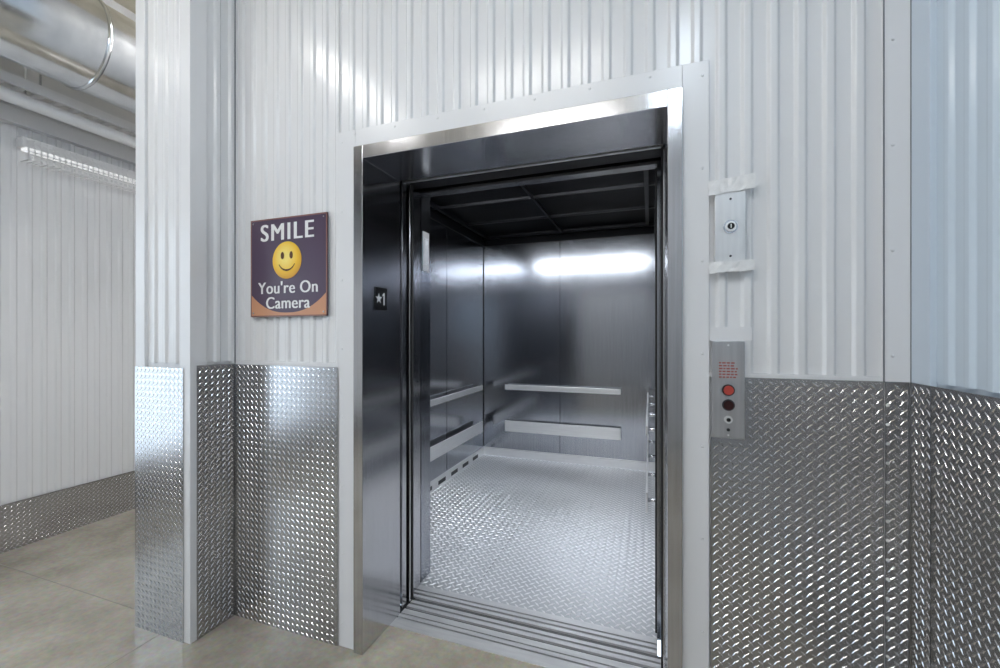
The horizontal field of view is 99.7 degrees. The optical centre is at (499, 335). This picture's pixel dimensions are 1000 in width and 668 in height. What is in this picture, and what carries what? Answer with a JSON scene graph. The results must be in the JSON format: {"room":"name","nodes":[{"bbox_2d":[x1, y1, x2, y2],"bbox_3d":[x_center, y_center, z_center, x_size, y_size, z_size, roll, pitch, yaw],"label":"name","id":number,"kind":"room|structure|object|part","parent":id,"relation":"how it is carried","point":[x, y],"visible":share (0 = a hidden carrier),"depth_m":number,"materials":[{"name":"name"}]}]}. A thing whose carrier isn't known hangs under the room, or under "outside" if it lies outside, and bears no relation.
{"room":"elevator lobby","nodes":[
{"label":"elevator lobby","id":0,"kind":"room"},
{"bbox_2d":[0,0,135,505],"bbox_3d":[-2.979,-0.593,3.203,0.100,3.900,9.000,0,0,20],"label":"wall","id":1,"kind":"structure","parent":0,"point":[6,65],"depth_m":2.99,"materials":[{"name":"white metal"}]},
{"bbox_2d":[0,471,134,553],"bbox_3d":[-3.168,1.207,2.474,0.005,0.300,7.500,0,0,20],"label":"baseboard","id":2,"kind":"structure","parent":1,"relation":"attached to","point":[27,521],"depth_m":2.92,"materials":[{"name":"metal"}]},
{"bbox_2d":[0,102,135,165],"bbox_3d":[-2.904,-1.393,3.176,0.060,0.100,9.000,0,0,20],"label":"header","id":3,"kind":"object","parent":1,"relation":"attached to","point":[9,114],"visible":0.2,"depth_m":2.88,"materials":[{"name":"white metal"}]},
{"bbox_2d":[0,0,999,504],"bbox_3d":[-0.793,-0.743,2.431,4.533,3.600,8.990,0,0,20],"label":"cladding","id":4,"kind":"object","parent":1,"relation":"attached to","point":[795,85],"visible":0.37,"depth_m":1.71,"materials":[{"name":"white metal"}]},
{"bbox_2d":[16,136,135,192],"bbox_3d":[-2.505,-1.190,4.191,0.092,0.145,3.220,0,0,20],"label":"wall light","id":5,"kind":"object","parent":4,"relation":"attached to","point":[28,145],"visible":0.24,"depth_m":2.91,"materials":[{"name":"white plastic"}]},
{"bbox_2d":[251,212,327,316],"bbox_3d":[-0.975,-0.319,1.941,0.452,0.458,0.011,0,0,20],"label":"warning sign","id":6,"kind":"object","parent":4,"relation":"attached to","point":[289,255],"visible":1,"depth_m":1.93,"materials":[{"name":"purple"}]},
{"bbox_3d":[-0.015,-1.717,1.612,1.468,1.652,0.009,0,0,20],"label":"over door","id":7,"kind":"part","parent":4,"relation":"part of","materials":[{"name":"white metal"}]},
{"bbox_2d":[708,172,755,273],"bbox_3d":[0.725,-0.349,1.326,0.130,0.303,0.030,0,0,20],"label":"switch plate","id":8,"kind":"object","parent":4,"relation":"attached to","point":[729,207],"visible":1,"depth_m":1.31,"materials":[{"name":"metal"}]},
{"bbox_2d":[114,0,135,13],"bbox_3d":[-0.811,-2.593,2.379,4.737,0.100,9.100,0,0,20],"label":"ceiling","id":9,"kind":"structure","parent":0,"point":[130,5],"depth_m":3.24,"materials":[{"name":"white plastic"}]},
{"bbox_2d":[0,0,135,114],"bbox_3d":[-2.353,-2.014,2.993,0.564,1.057,8.984,0,0,20],"label":"air duct","id":10,"kind":"object","parent":9,"relation":"hanging from","point":[88,47],"visible":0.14,"depth_m":2.37,"materials":[{"name":"grey metal"}]},
{"bbox_2d":[0,68,135,136],"bbox_3d":[-2.791,-2.023,3.136,0.200,1.040,8.960,0,0,20],"label":"pipe","id":11,"kind":"object","parent":9,"relation":"hanging from","point":[22,85],"visible":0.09,"depth_m":2.76,"materials":[{"name":"white metal"}]},
{"bbox_2d":[148,361,229,367],"bbox_3d":[-1.453,-0.593,2.152,0.344,3.900,0.467,0,0,20],"label":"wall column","id":12,"kind":"structure","parent":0,"point":[150,364],"depth_m":1.95,"materials":[{"name":"white metal"}]},
{"bbox_2d":[135,366,183,642],"bbox_3d":[-1.554,0.750,1.920,0.326,1.215,0.005,0,0,20],"label":"panel","id":13,"kind":"object","parent":12,"relation":"attached to","point":[159,391],"visible":1,"depth_m":1.92,"materials":[{"name":"metal"}]},
{"bbox_2d":[136,0,206,643],"bbox_3d":[-1.524,-0.593,1.953,0.368,3.900,0.076,0,0,20],"label":"trim","id":14,"kind":"structure","parent":12,"relation":"attached to","point":[193,12],"depth_m":1.88,"materials":[{"name":"white metal"}]},
{"bbox_2d":[197,363,234,639],"bbox_3d":[-1.320,0.745,1.967,0.005,1.225,0.182,0,0,20],"label":"panel","id":15,"kind":"object","parent":12,"relation":"attached to","point":[216,382],"visible":1,"depth_m":1.96,"materials":[{"name":"metal"}]},
{"bbox_2d":[0,509,544,667],"bbox_3d":[-0.811,1.417,2.379,4.737,0.120,9.100,0,0,20],"label":"floor","id":16,"kind":"structure","parent":0,"point":[44,623],"depth_m":1.92,"materials":[{"name":"concrete"}]},
{"bbox_2d":[0,564,157,667],"bbox_3d":[-1.829,1.357,0.799,3.505,0.001,4.238,0,0,-20],"label":"joint","id":17,"kind":"object","parent":16,"relation":"on","point":[0,564],"visible":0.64,"depth_m":2.23,"materials":[{"name":"brown"}]},
{"bbox_2d":[247,364,711,667],"bbox_3d":[0.028,-0.593,1.738,2.725,3.900,0.255,0,0,20],"label":"wall","id":18,"kind":"structure","parent":0,"point":[710,378],"depth_m":1.37,"materials":[{"name":"white metal"}]},
{"bbox_2d":[230,0,237,362],"bbox_3d":[-1.296,-1.203,2.058,0.016,2.680,0.030,0,0,20],"label":"trim","id":19,"kind":"structure","parent":18,"relation":"attached to","point":[232,361],"depth_m":2.05,"materials":[{"name":"white metal"}]},
{"bbox_2d":[235,364,337,645],"bbox_3d":[-0.999,0.747,1.949,0.612,1.220,0.005,0,0,20],"label":"panel","id":20,"kind":"object","parent":18,"relation":"attached to","point":[286,417],"visible":1,"depth_m":1.94,"materials":[{"name":"metal"}]},
{"bbox_2d":[354,87,682,667],"bbox_3d":[0.179,0.242,3.132,2.040,2.970,3.038,0,0,20],"label":"elevator","id":21,"kind":"object","parent":18,"relation":"attached to","point":[518,386],"visible":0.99,"depth_m":2.38,"materials":[{"name":"silver metal"}]},
{"bbox_2d":[375,287,386,309],"bbox_3d":[-0.538,-0.168,1.911,0.005,0.100,0.090,0,0,20],"label":"number plate","id":22,"kind":"object","parent":21,"relation":"attached to","point":[380,293],"visible":1,"depth_m":1.91,"materials":[{"name":"black paint"}]},
{"bbox_2d":[424,239,427,264],"bbox_3d":[-0.414,-0.473,2.373,0.001,0.140,0.045,0,0,20],"label":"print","id":23,"kind":"object","parent":21,"relation":"attached to","point":[425,240],"depth_m":2.37,"materials":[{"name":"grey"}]},
{"bbox_3d":[-0.417,-0.473,2.374,0.004,0.220,0.065,0,0,20],"label":"notice frame","id":24,"kind":"part","parent":21,"relation":"part of","materials":[{"name":"metal"}]},
{"bbox_3d":[-0.529,0.567,3.712,0.013,0.056,2.000,0,0,20],"label":"handrail","id":25,"kind":"part","parent":21,"relation":"part of","materials":[{"name":"metal"}]},
{"bbox_3d":[-0.529,0.997,3.712,0.013,0.120,2.000,0,0,20],"label":"handrail","id":26,"kind":"part","parent":21,"relation":"part of","materials":[{"name":"metal"}]},
{"bbox_3d":[0.084,1.362,1.871,1.204,0.014,0.202,0,0,20],"label":"landing sill","id":27,"kind":"part","parent":21,"relation":"part of","materials":[{"name":"metal"}]},
{"bbox_3d":[0.088,1.385,1.884,1.204,0.043,0.230,0,0,20],"label":"landing sill","id":28,"kind":"part","parent":21,"relation":"part of","materials":[{"name":"grey metal"}]},
{"bbox_3d":[-0.217,-0.793,2.054,1.916,0.030,0.015,0,0,20],"label":"door hanger rail","id":29,"kind":"part","parent":21,"relation":"part of","materials":[{"name":"metal"}]},
{"bbox_3d":[0.113,1.362,2.050,1.220,0.014,0.100,0,0,20],"label":"cab sill","id":30,"kind":"part","parent":21,"relation":"part of","materials":[{"name":"metal"}]},
{"bbox_3d":[0.277,-1.098,3.377,1.860,0.030,2.310,0,0,20],"label":"cab ceiling frame","id":31,"kind":"part","parent":21,"relation":"part of","materials":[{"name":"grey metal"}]},
{"bbox_3d":[0.277,1.312,3.377,1.860,0.090,2.450,0,0,20],"label":"cab trim","id":32,"kind":"part","parent":21,"relation":"part of","materials":[{"name":"metal"}]},
{"bbox_3d":[0.640,0.567,4.486,1.240,0.056,0.013,0,0,20],"label":"handrail","id":33,"kind":"part","parent":21,"relation":"part of","materials":[{"name":"metal"}]},
{"bbox_3d":[0.640,0.997,4.486,1.240,0.120,0.013,0,0,20],"label":"handrail","id":34,"kind":"part","parent":21,"relation":"part of","materials":[{"name":"metal"}]},
{"bbox_3d":[1.145,0.567,3.276,0.013,0.056,1.600,0,0,20],"label":"handrail","id":35,"kind":"part","parent":21,"relation":"part of","materials":[{"name":"metal"}]},
{"bbox_3d":[1.145,0.997,3.276,0.013,0.120,1.600,0,0,20],"label":"handrail","id":36,"kind":"part","parent":21,"relation":"part of","materials":[{"name":"metal"}]},
{"bbox_2d":[338,60,708,667],"bbox_3d":[-0.015,0.233,1.611,1.468,2.248,0.014,0,0,20],"label":"door surround","id":37,"kind":"object","parent":18,"relation":"attached to","point":[687,76],"depth_m":1.38,"materials":[{"name":"white metal"}]},
{"bbox_2d":[236,360,882,380],"bbox_3d":[-0.094,0.127,1.640,2.535,0.020,0.013,0,0,20],"label":"cap","id":38,"kind":"object","parent":18,"relation":"attached to","point":[317,364],"depth_m":1.31,"materials":[{"name":"silver metal"}]},
{"bbox_2d":[234,0,910,381],"bbox_3d":[-0.068,-0.593,1.621,2.597,3.900,0.005,0,0,20],"label":"trim","id":39,"kind":"structure","parent":18,"relation":"attached to","point":[234,0],"depth_m":1.21,"materials":[{"name":"white metal"}]},
{"bbox_2d":[711,377,884,667],"bbox_3d":[0.886,0.744,1.278,0.446,1.227,0.005,0,0,20],"label":"panel","id":40,"kind":"object","parent":18,"relation":"attached to","point":[798,502],"visible":1,"depth_m":1.27,"materials":[{"name":"metal"}]},
{"bbox_2d":[712,341,744,438],"bbox_3d":[0.719,0.169,1.331,0.092,0.307,0.023,0,0,20],"label":"station","id":41,"kind":"object","parent":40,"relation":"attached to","point":[728,357],"visible":1,"depth_m":1.33,"materials":[{"name":"metal"}]},
{"bbox_2d":[881,0,909,381],"bbox_3d":[1.136,-0.593,1.201,0.077,3.900,0.016,0,0,20],"label":"trim","id":42,"kind":"structure","parent":18,"relation":"attached to","point":[897,12],"depth_m":1.20,"materials":[{"name":"white metal"}]},
{"bbox_2d":[885,382,909,667],"bbox_3d":[1.124,0.744,1.194,0.055,1.227,0.005,0,0,20],"label":"panel","id":43,"kind":"object","parent":18,"relation":"attached to","point":[897,394],"visible":1,"depth_m":1.19,"materials":[{"name":"metal"}]},
{"bbox_2d":[886,404,889,657],"bbox_3d":[1.102,0.747,1.199,0.009,1.109,0.003,0,0,20],"label":"rivets","id":44,"kind":"object","parent":43,"relation":"attached to","point":[887,405],"visible":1,"depth_m":1.20,"materials":[{"name":"metal"}]},
{"bbox_2d":[341,5,894,632],"bbox_3d":[0.212,-0.393,1.520,1.927,3.309,0.006,0,0,20],"label":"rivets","id":45,"kind":"object","parent":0,"point":[892,39],"depth_m":1.36,"materials":[{"name":"silver metal"}]},
{"bbox_2d":[709,327,751,340],"bbox_3d":[0.733,-0.007,1.345,0.120,0.043,0.014,0,0,20],"label":"cap","id":46,"kind":"object","parent":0,"point":[715,333],"depth_m":1.34,"materials":[{"name":"white metal"}]},
{"bbox_2d":[937,383,999,397],"bbox_3d":[0.552,-0.593,-0.706,0.100,3.900,4.000,0,0,20],"label":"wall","id":47,"kind":"structure","parent":0,"point":[958,388],"depth_m":0.99,"materials":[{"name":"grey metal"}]},
{"bbox_2d":[910,382,930,667],"bbox_3d":[1.135,0.744,1.141,0.005,1.227,0.090,0,0,20],"label":"panel","id":48,"kind":"object","parent":47,"relation":"attached to","point":[920,394],"visible":1,"depth_m":1.14,"materials":[{"name":"metal"}]},
{"bbox_2d":[911,0,936,386],"bbox_3d":[1.148,-0.593,1.143,0.016,3.900,0.084,0,0,20],"label":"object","id":49,"kind":"object","parent":47,"relation":"attached to","point":[923,12],"visible":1,"depth_m":1.13,"materials":[{"name":"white metal"}]},
{"bbox_2d":[931,386,999,667],"bbox_3d":[0.915,0.744,0.521,0.005,1.227,1.220,0,0,20],"label":"panel","id":50,"kind":"object","parent":47,"relation":"attached to","point":[965,426],"visible":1,"depth_m":0.98,"materials":[{"name":"metal"}]},
{"bbox_3d":[-2.319,-0.593,-1.861,4.537,3.900,0.100,0,0,20],"label":"wall","id":51,"kind":"structure","parent":0,"visible":0},
{"bbox_2d":[0,85,135,148],"bbox_3d":[-2.668,-1.413,3.092,0.076,0.076,8.900,0,0,20],"label":"pipe","id":52,"kind":"object","parent":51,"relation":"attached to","point":[6,94],"visible":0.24,"depth_m":2.69,"materials":[{"name":"white plastic"}]}
]}

